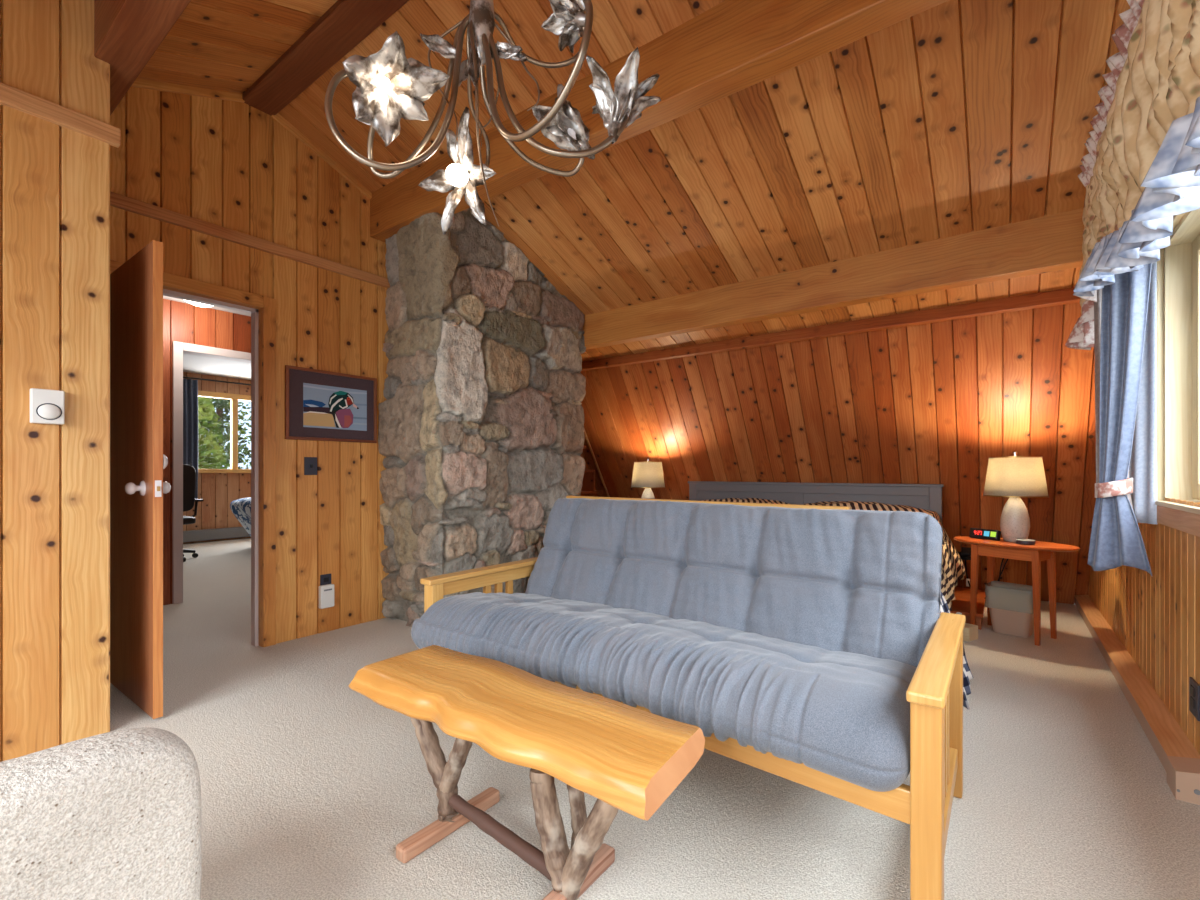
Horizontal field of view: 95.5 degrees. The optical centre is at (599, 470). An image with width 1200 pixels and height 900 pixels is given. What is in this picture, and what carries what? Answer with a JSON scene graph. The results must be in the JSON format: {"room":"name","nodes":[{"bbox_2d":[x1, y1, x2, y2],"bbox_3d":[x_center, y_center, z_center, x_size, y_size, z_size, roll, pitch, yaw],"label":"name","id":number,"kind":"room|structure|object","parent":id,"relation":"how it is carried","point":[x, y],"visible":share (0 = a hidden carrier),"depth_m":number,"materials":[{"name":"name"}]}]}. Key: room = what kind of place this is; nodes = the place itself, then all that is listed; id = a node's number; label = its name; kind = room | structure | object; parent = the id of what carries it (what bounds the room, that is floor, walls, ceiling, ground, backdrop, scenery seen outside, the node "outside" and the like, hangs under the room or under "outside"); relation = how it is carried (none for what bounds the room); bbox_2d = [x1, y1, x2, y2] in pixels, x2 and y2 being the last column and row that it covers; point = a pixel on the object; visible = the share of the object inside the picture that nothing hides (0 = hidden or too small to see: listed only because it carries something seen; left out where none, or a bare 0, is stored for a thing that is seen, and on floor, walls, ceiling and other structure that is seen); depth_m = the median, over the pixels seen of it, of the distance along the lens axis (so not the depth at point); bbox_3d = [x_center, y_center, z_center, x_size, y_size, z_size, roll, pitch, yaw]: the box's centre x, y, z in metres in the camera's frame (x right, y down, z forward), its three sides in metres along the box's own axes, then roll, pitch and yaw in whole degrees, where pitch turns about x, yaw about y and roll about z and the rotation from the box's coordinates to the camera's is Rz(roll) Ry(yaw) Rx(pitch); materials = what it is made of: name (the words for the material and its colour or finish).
{"room":"bedroom","nodes":[
{"label":"bedroom","id":0,"kind":"room"},
{"bbox_2d":[0,0,108,761],"bbox_3d":[-2.603,-0.540,1.385,0.014,3.200,2.060,0,0,36],"label":"wall","id":1,"kind":"structure","parent":0,"point":[54,179],"depth_m":2.07,"materials":[{"name":"brown wood"}]},
{"bbox_2d":[30,388,64,424],"bbox_3d":[-2.078,-0.242,2.050,0.042,0.128,0.090,0,0,36],"label":"thermostat","id":2,"kind":"object","parent":1,"relation":"attached to","point":[47,406],"visible":1,"depth_m":2.04,"materials":[{"name":"white plastic"}]},
{"bbox_2d":[0,82,120,147],"bbox_3d":[-2.416,-1.359,1.612,0.038,0.067,1.528,0,0,36],"label":"trim","id":3,"kind":"structure","parent":1,"relation":"attached to","point":[11,97],"depth_m":2.07,"materials":[{"name":"brown wood"}]},
{"bbox_2d":[109,64,109,731],"bbox_3d":[-2.263,-0.490,2.405,0.673,3.100,0.015,0,0,36],"label":"wall","id":4,"kind":"structure","parent":0,"point":[109,64],"depth_m":2.21,"materials":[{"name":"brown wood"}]},
{"bbox_2d":[163,299,250,604],"bbox_3d":[-3.281,-0.165,4.531,0.014,2.450,3.000,0,0,36],"label":"wall","id":5,"kind":"structure","parent":0,"point":[182,322],"depth_m":4.35,"materials":[{"name":"red wood"}]},
{"bbox_2d":[172,341,250,603],"bbox_3d":[-3.185,0.013,4.734,0.140,2.095,0.890,0,0,36],"label":"trim","id":6,"kind":"structure","parent":5,"relation":"attached to","point":[178,348],"depth_m":4.36,"materials":[{"name":"grey wood"}]},
{"bbox_2d":[163,295,250,379],"bbox_3d":[-3.750,-1.400,6.120,6.100,0.080,5.000,0,0,36],"label":"ceiling","id":7,"kind":"structure","parent":0,"point":[196,364],"depth_m":7.44,"materials":[{"name":"grey paint"}]},
{"bbox_2d":[184,300,211,306],"bbox_3d":[-3.064,-1.315,4.185,0.310,0.090,0.310,0,0,36],"label":"hall ceiling light","id":8,"kind":"object","parent":7,"relation":"attached to","point":[190,302],"visible":0.22,"depth_m":4.17,"materials":[{"name":"beige"}]},
{"bbox_2d":[183,372,250,543],"bbox_3d":[-6.109,-0.190,7.859,0.014,2.500,5.000,0,0,36],"label":"wall","id":9,"kind":"structure","parent":0,"point":[218,490],"depth_m":8.28,"materials":[{"name":"brown wood"}]},
{"bbox_2d":[183,527,250,541],"bbox_3d":[-5.828,0.950,8.148,0.085,0.160,3.800,0,0,36],"label":"baseboard heater","id":10,"kind":"object","parent":9,"relation":"attached to","point":[233,532],"visible":0.11,"depth_m":8.16,"materials":[{"name":"grey paint"}]},
{"bbox_2d":[183,376,250,385],"bbox_3d":[-5.554,-1.350,8.506,0.112,0.024,1.900,0,0,36],"label":"curtain rod","id":11,"kind":"object","parent":9,"relation":"attached to","point":[183,376],"visible":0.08,"depth_m":8.16,"materials":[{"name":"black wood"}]},
{"bbox_2d":[183,378,197,498],"bbox_3d":[-5.967,-0.445,7.872,0.074,1.770,0.273,0,0,36],"label":"curtain","id":12,"kind":"object","parent":11,"relation":"hanging from","point":[190,387],"visible":0.47,"depth_m":7.90,"materials":[{"name":"blue fabric"}]},
{"bbox_2d":[198,390,250,472],"bbox_3d":[-5.570,-0.575,8.579,0.100,1.270,1.480,0,0,36],"label":"window","id":13,"kind":"structure","parent":9,"relation":"in","point":[234,398],"depth_m":8.42,"materials":[{"name":"brown wood"}]},
{"bbox_2d":[110,87,388,643],"bbox_3d":[-1.942,-0.640,3.419,0.014,3.400,2.400,0,0,36],"label":"wall","id":14,"kind":"structure","parent":0,"point":[231,165],"depth_m":3.41,"materials":[{"name":"brown wood"}]},
{"bbox_2d":[110,240,170,718],"bbox_3d":[-2.151,0.036,2.516,0.707,2.024,0.158,0,0,36],"label":"door","id":15,"kind":"structure","parent":14,"relation":"in","point":[138,461],"depth_m":2.43,"materials":[{"name":"brown wood"}]},
{"bbox_2d":[110,260,275,646],"bbox_3d":[-2.306,0.004,3.007,0.149,2.112,0.905,0,0,36],"label":"trim","id":16,"kind":"structure","parent":14,"relation":"attached to","point":[266,306],"depth_m":3.29,"materials":[{"name":"brown wood"}]},
{"bbox_2d":[110,192,389,287],"bbox_3d":[-2.027,-1.356,3.277,0.038,0.062,1.670,0,0,36],"label":"trim","id":17,"kind":"structure","parent":14,"relation":"attached to","point":[119,201],"depth_m":3.15,"materials":[{"name":"brown wood"}]},
{"bbox_2d":[131,78,371,198],"bbox_3d":[-2.044,-2.054,3.259,0.032,0.320,1.596,0,0,36],"label":"trim","id":18,"kind":"structure","parent":14,"relation":"attached to","point":[138,83],"depth_m":3.14,"materials":[{"name":"brown wood"}]},
{"bbox_2d":[304,457,316,474],"bbox_3d":[-1.857,-0.032,3.506,0.020,0.115,0.082,0,0,36],"label":"light switch","id":19,"kind":"object","parent":14,"relation":"attached to","point":[310,463],"visible":1,"depth_m":3.50,"materials":[{"name":"grey plastic"}]},
{"bbox_2d":[320,573,330,585],"bbox_3d":[-1.804,0.776,3.587,0.010,0.194,0.072,0,0,36],"label":"wall outlet","id":20,"kind":"object","parent":14,"relation":"attached to","point":[325,579],"visible":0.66,"depth_m":3.58,"materials":[{"name":"grey plastic"}]},
{"bbox_2d":[319,584,333,608],"bbox_3d":[-1.790,0.820,3.568,0.040,0.148,0.092,0,0,36],"label":"plug","id":21,"kind":"object","parent":20,"relation":"attached to","point":[326,592],"visible":1,"depth_m":3.55,"materials":[{"name":"white plastic"}]},
{"bbox_2d":[285,365,376,442],"bbox_3d":[-1.769,-0.427,3.623,0.022,0.458,0.608,0,0,36],"label":"framed picture","id":22,"kind":"object","parent":14,"relation":"attached to","point":[320,405],"visible":1,"depth_m":3.60,"materials":[{"name":"brown wood"}]},
{"bbox_2d":[303,383,366,430],"bbox_3d":[-1.756,-0.420,3.636,0.006,0.281,0.431,0,0,36],"label":"print","id":23,"kind":"object","parent":22,"relation":"attached to","point":[326,406],"depth_m":3.62,"materials":[{"name":"multicoloured paper"}]},
{"bbox_2d":[581,454,597,496],"bbox_3d":[-0.397,-0.140,6.101,0.020,2.400,2.350,0,0,36],"label":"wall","id":24,"kind":"structure","parent":0,"point":[586,468],"depth_m":6.41,"materials":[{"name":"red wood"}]},
{"bbox_2d":[580,446,602,495],"bbox_3d":[-0.318,-0.001,6.045,0.175,1.650,1.654,0,0,36],"label":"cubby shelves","id":25,"kind":"object","parent":24,"relation":"attached to","point":[588,484],"visible":0.1,"depth_m":6.25,"materials":[{"name":"red wood"}]},
{"bbox_2d":[582,435,607,496],"bbox_3d":[-0.162,-0.047,6.437,0.500,2.154,1.354,0,0,36],"label":"wall","id":26,"kind":"structure","parent":0,"point":[586,453],"depth_m":6.38,"materials":[{"name":"brown wood"}]},
{"bbox_2d":[584,429,609,496],"bbox_3d":[-0.009,-0.019,6.291,0.020,2.167,1.374,0,0,36],"label":"trim","id":27,"kind":"structure","parent":26,"relation":"attached to","point":[585,434],"depth_m":6.23,"materials":[{"name":"brown wood"}]},
{"bbox_2d":[137,0,1130,361],"bbox_3d":[-0.563,-1.665,2.185,4.900,1.156,5.918,0,0,36],"label":"ceiling","id":28,"kind":"structure","parent":0,"point":[949,118],"depth_m":2.82,"materials":[{"name":"brown wood"}]},
{"bbox_2d":[94,0,190,114],"bbox_3d":[-0.869,-1.820,1.412,4.195,0.340,0.138,0,0,36],"label":"ceiling beam","id":29,"kind":"structure","parent":28,"relation":"attached to","point":[127,33],"depth_m":2.08,"materials":[{"name":"brown wood"}]},
{"bbox_2d":[242,0,408,115],"bbox_3d":[-0.401,-2.277,2.047,4.195,0.225,0.180,0,0,36],"label":"ceiling beam","id":30,"kind":"structure","parent":28,"relation":"attached to","point":[346,23],"depth_m":2.81,"materials":[{"name":"brown wood"}]},
{"bbox_2d":[325,0,660,234],"bbox_3d":[-0.260,-1.353,1.468,0.830,1.450,0.557,0,0,15],"label":"chandelier","id":31,"kind":"object","parent":28,"relation":"hanging from","point":[391,87],"visible":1,"depth_m":1.45,"materials":[{"name":"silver metal"}]},
{"bbox_2d":[370,0,948,242],"bbox_3d":[0.067,-1.820,2.682,4.195,0.340,0.138,0,0,36],"label":"ceiling beam","id":32,"kind":"structure","parent":28,"relation":"attached to","point":[733,46],"depth_m":2.36,"materials":[{"name":"brown wood"}]},
{"bbox_2d":[582,205,1084,349],"bbox_3d":[0.890,-1.238,4.021,4.460,0.325,0.110,0,0,36],"label":"ceiling beam","id":33,"kind":"structure","parent":28,"relation":"attached to","point":[1051,243],"depth_m":3.40,"materials":[{"name":"brown wood"}]},
{"bbox_2d":[110,538,1199,899],"bbox_3d":[-2.317,1.060,4.441,10.400,0.001,7.400,0,0,36],"label":"floor","id":34,"kind":"structure","parent":0,"point":[311,786],"depth_m":1.77,"materials":[{"name":"carpet"}]},
{"bbox_2d":[0,728,201,899],"bbox_3d":[-1.183,0.756,0.924,0.725,0.608,0.695,0,0,36],"label":"upholstered chair","id":35,"kind":"object","parent":34,"relation":"on","point":[114,815],"visible":1,"depth_m":0.88,"materials":[{"name":"fabric"}]},
{"bbox_2d":[183,464,203,561],"bbox_3d":[-5.129,0.490,6.437,0.617,1.140,0.670,0,0,36],"label":"office chair","id":36,"kind":"object","parent":34,"relation":"on","point":[189,473],"visible":0.32,"depth_m":6.44,"materials":[{"name":"black plastic"}]},
{"bbox_2d":[230,497,250,535],"bbox_3d":[-3.921,0.704,7.357,1.934,0.711,1.225,0,0,36],"label":"bed","id":37,"kind":"object","parent":34,"relation":"on","point":[241,508],"visible":0.09,"depth_m":7.40,"materials":[{"name":"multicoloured fabric"}]},
{"bbox_2d":[378,208,585,626],"bbox_3d":[-0.841,-0.422,4.275,0.745,2.965,1.590,0,0,36],"label":"stone chimney","id":38,"kind":"object","parent":34,"relation":"on","point":[481,418],"visible":0.8,"depth_m":3.82,"materials":[{"name":"grey stone"}]},
{"bbox_2d":[349,645,704,899],"bbox_3d":[-0.243,0.829,1.464,1.046,0.463,0.362,0,0,36],"label":"coffee table","id":39,"kind":"object","parent":34,"relation":"on","point":[631,759],"visible":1,"depth_m":1.35,"materials":[{"name":"brown wood"}]},
{"bbox_2d":[411,496,965,899],"bbox_3d":[0.238,0.600,2.164,2.050,0.920,1.125,0,0,36],"label":"futon sofa","id":40,"kind":"object","parent":34,"relation":"on","point":[812,646],"visible":0.96,"depth_m":1.85,"materials":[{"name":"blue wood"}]},
{"bbox_2d":[411,592,916,791],"bbox_3d":[0.127,0.663,2.051,1.900,0.255,0.803,0,0,36],"label":"seat cushion","id":41,"kind":"object","parent":40,"relation":"on","point":[820,704],"depth_m":1.66,"materials":[{"name":"blue fabric"}]},
{"bbox_2d":[525,498,942,666],"bbox_3d":[0.404,0.432,2.397,1.886,0.584,0.395,0,0,40],"label":"cushion","id":42,"kind":"object","parent":40,"relation":"on","point":[826,579],"depth_m":2.14,"materials":[{"name":"blue fabric"}]},
{"bbox_2d":[688,481,943,520],"bbox_3d":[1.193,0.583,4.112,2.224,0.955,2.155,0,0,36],"label":"headboard","id":43,"kind":"object","parent":34,"relation":"on","point":[921,496],"visible":0.12,"depth_m":4.81,"materials":[{"name":"grey paint"}]},
{"bbox_2d":[701,498,964,610],"bbox_3d":[1.183,0.551,4.021,2.436,0.616,2.089,0,0,36],"label":"striped blanket","id":44,"kind":"object","parent":43,"relation":"on","point":[953,570],"visible":0.13,"depth_m":4.02,"materials":[{"name":"multicoloured fabric"}]},
{"bbox_2d":[940,592,972,708],"bbox_3d":[1.607,0.736,2.555,0.227,0.559,0.424,0,0,36],"label":"throw","id":45,"kind":"object","parent":44,"relation":"hanging from","point":[967,675],"visible":0.1,"depth_m":2.54,"materials":[{"name":"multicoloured fabric"}]},
{"bbox_2d":[956,612,977,641],"bbox_3d":[2.300,0.980,3.467,0.120,0.161,0.140,0,0,-32],"label":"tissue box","id":46,"kind":"object","parent":34,"relation":"on","point":[970,632],"visible":0.28,"depth_m":3.40,"materials":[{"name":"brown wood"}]},
{"bbox_2d":[950,587,985,629],"bbox_3d":[2.690,1.008,4.086,0.320,0.105,0.930,0,0,36],"label":"wooden ledge","id":47,"kind":"object","parent":34,"relation":"on","point":[961,604],"visible":0.5,"depth_m":3.93,"materials":[{"name":"brown wood"}]},
{"bbox_2d":[986,587,1033,637],"bbox_3d":[2.697,0.902,3.566,0.216,0.311,0.267,0,0,-42],"label":"waste bin","id":48,"kind":"object","parent":34,"relation":"on","point":[1011,610],"visible":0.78,"depth_m":3.51,"materials":[{"name":"beige plastic"}]},
{"bbox_2d":[954,536,1079,645],"bbox_3d":[2.673,0.760,3.533,0.651,0.600,0.446,0,0,36],"label":"side table","id":49,"kind":"object","parent":34,"relation":"on","point":[1041,551],"visible":0.84,"depth_m":3.44,"materials":[{"name":"brown wood"}]},
{"bbox_2d":[969,528,1000,540],"bbox_3d":[2.601,0.427,3.683,0.054,0.071,0.180,0,0,-24],"label":"clock radio","id":50,"kind":"object","parent":49,"relation":"on","point":[989,534],"visible":1,"depth_m":3.66,"materials":[{"name":"black plastic"}]},
{"bbox_2d":[983,451,1048,598],"bbox_3d":[2.789,0.402,3.675,0.352,1.074,0.629,0,0,36],"label":"table lamp","id":51,"kind":"object","parent":49,"relation":"on","point":[1015,477],"depth_m":3.48,"materials":[{"name":"ceramic"}]},
{"bbox_2d":[1016,539,1035,544],"bbox_3d":[2.674,0.445,3.422,0.096,0.030,0.096,0,0,36],"label":"round speaker","id":52,"kind":"object","parent":49,"relation":"on","point":[1018,541],"visible":1,"depth_m":3.39},
{"bbox_3d":[0.469,0.760,5.444,0.400,0.600,0.680,0,0,36],"label":"side table","id":53,"kind":"object","parent":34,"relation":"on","visible":0},
{"bbox_2d":[631,458,664,498],"bbox_3d":[0.481,0.163,5.460,0.342,0.595,0.342,0,0,36],"label":"table lamp","id":54,"kind":"object","parent":53,"relation":"on","point":[647,474],"visible":0.85,"depth_m":5.33,"materials":[{"name":"fabric"}]},
{"bbox_2d":[580,302,1095,604],"bbox_3d":[1.724,-0.017,5.009,4.290,2.154,1.354,0,0,36],"label":"wall","id":55,"kind":"structure","parent":0,"point":[928,403],"depth_m":4.32,"materials":[{"name":"brown wood"}]},
{"bbox_2d":[581,286,1080,370],"bbox_3d":[1.303,-1.066,4.438,4.290,0.101,0.062,0,0,36],"label":"trim","id":56,"kind":"structure","parent":55,"relation":"attached to","point":[1061,296],"depth_m":3.97,"materials":[{"name":"brown wood"}]},
{"bbox_2d":[958,547,970,589],"bbox_3d":[2.965,0.837,4.378,0.128,0.418,0.493,0,0,28],"label":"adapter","id":57,"kind":"object","parent":55,"relation":"attached to","point":[965,554],"visible":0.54,"depth_m":4.52,"materials":[{"name":"black plastic"}]},
{"bbox_2d":[958,552,970,559],"bbox_3d":[3.059,0.684,4.556,0.120,0.112,0.073,0,0,36],"label":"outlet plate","id":58,"kind":"object","parent":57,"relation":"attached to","point":[964,555],"depth_m":4.52,"materials":[{"name":"black plastic"}]},
{"bbox_2d":[1088,213,1199,753],"bbox_3d":[1.728,-0.615,1.422,0.014,3.350,7.260,0,0,36],"label":"wall","id":59,"kind":"structure","parent":0,"point":[1156,617],"depth_m":2.25,"materials":[{"name":"brown wood"}]},
{"bbox_2d":[1065,0,1199,349],"bbox_3d":[0.981,-0.967,0.678,0.305,0.915,4.668,0,0,36],"label":"window valance","id":60,"kind":"object","parent":59,"relation":"attached to","point":[1141,167],"visible":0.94,"depth_m":1.42,"materials":[{"name":"fabric"}]},
{"bbox_2d":[1087,263,1151,575],"bbox_3d":[2.160,-0.410,2.268,0.192,1.660,0.250,0,0,36],"label":"curtain","id":61,"kind":"object","parent":60,"relation":"hanging from","point":[1121,307],"visible":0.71,"depth_m":2.23,"materials":[{"name":"fabric"}]},
{"bbox_2d":[1129,262,1157,523],"bbox_3d":[2.293,-0.485,2.310,0.017,1.410,0.130,0,0,-3],"label":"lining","id":62,"kind":"object","parent":61,"relation":"attached to","point":[1143,460],"visible":0.47,"depth_m":2.29,"materials":[{"name":"white fabric"}]},
{"bbox_2d":[1074,595,1199,804],"bbox_3d":[2.825,1.007,2.997,0.088,0.106,3.143,0,0,36],"label":"baseboard","id":63,"kind":"structure","parent":59,"relation":"attached to","point":[1178,756],"depth_m":2.22,"materials":[{"name":"brown wood"}]},
{"bbox_2d":[1155,208,1199,536],"bbox_3d":[1.114,-0.400,0.483,0.200,1.230,4.460,0,0,36],"label":"window","id":64,"kind":"structure","parent":59,"relation":"in","point":[1178,266],"depth_m":2.21,"materials":[{"name":"brown wood"}]},
{"bbox_2d":[1189,677,1199,720],"bbox_3d":[2.050,0.785,1.880,0.011,0.120,0.105,0,0,36],"label":"wall outlet","id":65,"kind":"object","parent":59,"relation":"attached to","point":[1194,687],"visible":1,"depth_m":1.87,"materials":[{"name":"grey plastic"}]},
{"bbox_2d":[1190,685,1194,696],"bbox_3d":[2.049,0.760,1.885,0.003,0.030,0.040,0,0,36],"label":"receptacle","id":66,"kind":"object","parent":65,"relation":"attached to","point":[1192,687],"depth_m":1.88,"materials":[{"name":"black plastic"}]},
{"bbox_2d":[1190,696,1194,708],"bbox_3d":[2.049,0.800,1.885,0.003,0.030,0.040,0,0,36],"label":"receptacle","id":67,"kind":"object","parent":65,"relation":"attached to","point":[1192,698],"depth_m":1.88,"materials":[{"name":"black plastic"}]},
{"label":"outside","id":68,"kind":"structure","parent":0,"visible":0},
{"bbox_3d":[-23.721,1.410,26.806,50.000,3.700,75.000,0,0,36],"label":"ground","id":69,"kind":"structure","parent":68,"visible":0},
{"bbox_2d":[198,396,229,468],"bbox_3d":[-8.555,0.398,11.078,2.671,5.740,2.669,0,0,36],"label":"tree","id":70,"kind":"object","parent":69,"relation":"on","point":[208,444],"visible":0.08,"depth_m":11.20,"materials":[{"name":"green plant"}]},
{"bbox_2d":[200,398,250,468],"bbox_3d":[-11.283,-1.297,15.071,3.600,9.124,3.513,0,0,-18],"label":"tree","id":71,"kind":"object","parent":69,"relation":"on","point":[223,403],"visible":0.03,"depth_m":15.32,"materials":[{"name":"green plant"}]},
{"bbox_2d":[214,398,250,468],"bbox_3d":[-14.597,-2.735,20.687,4.906,11.997,5.022,0,0,36],"label":"tree","id":72,"kind":"object","parent":69,"relation":"on","point":[218,411],"visible":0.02,"depth_m":20.74,"materials":[{"name":"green plant"}]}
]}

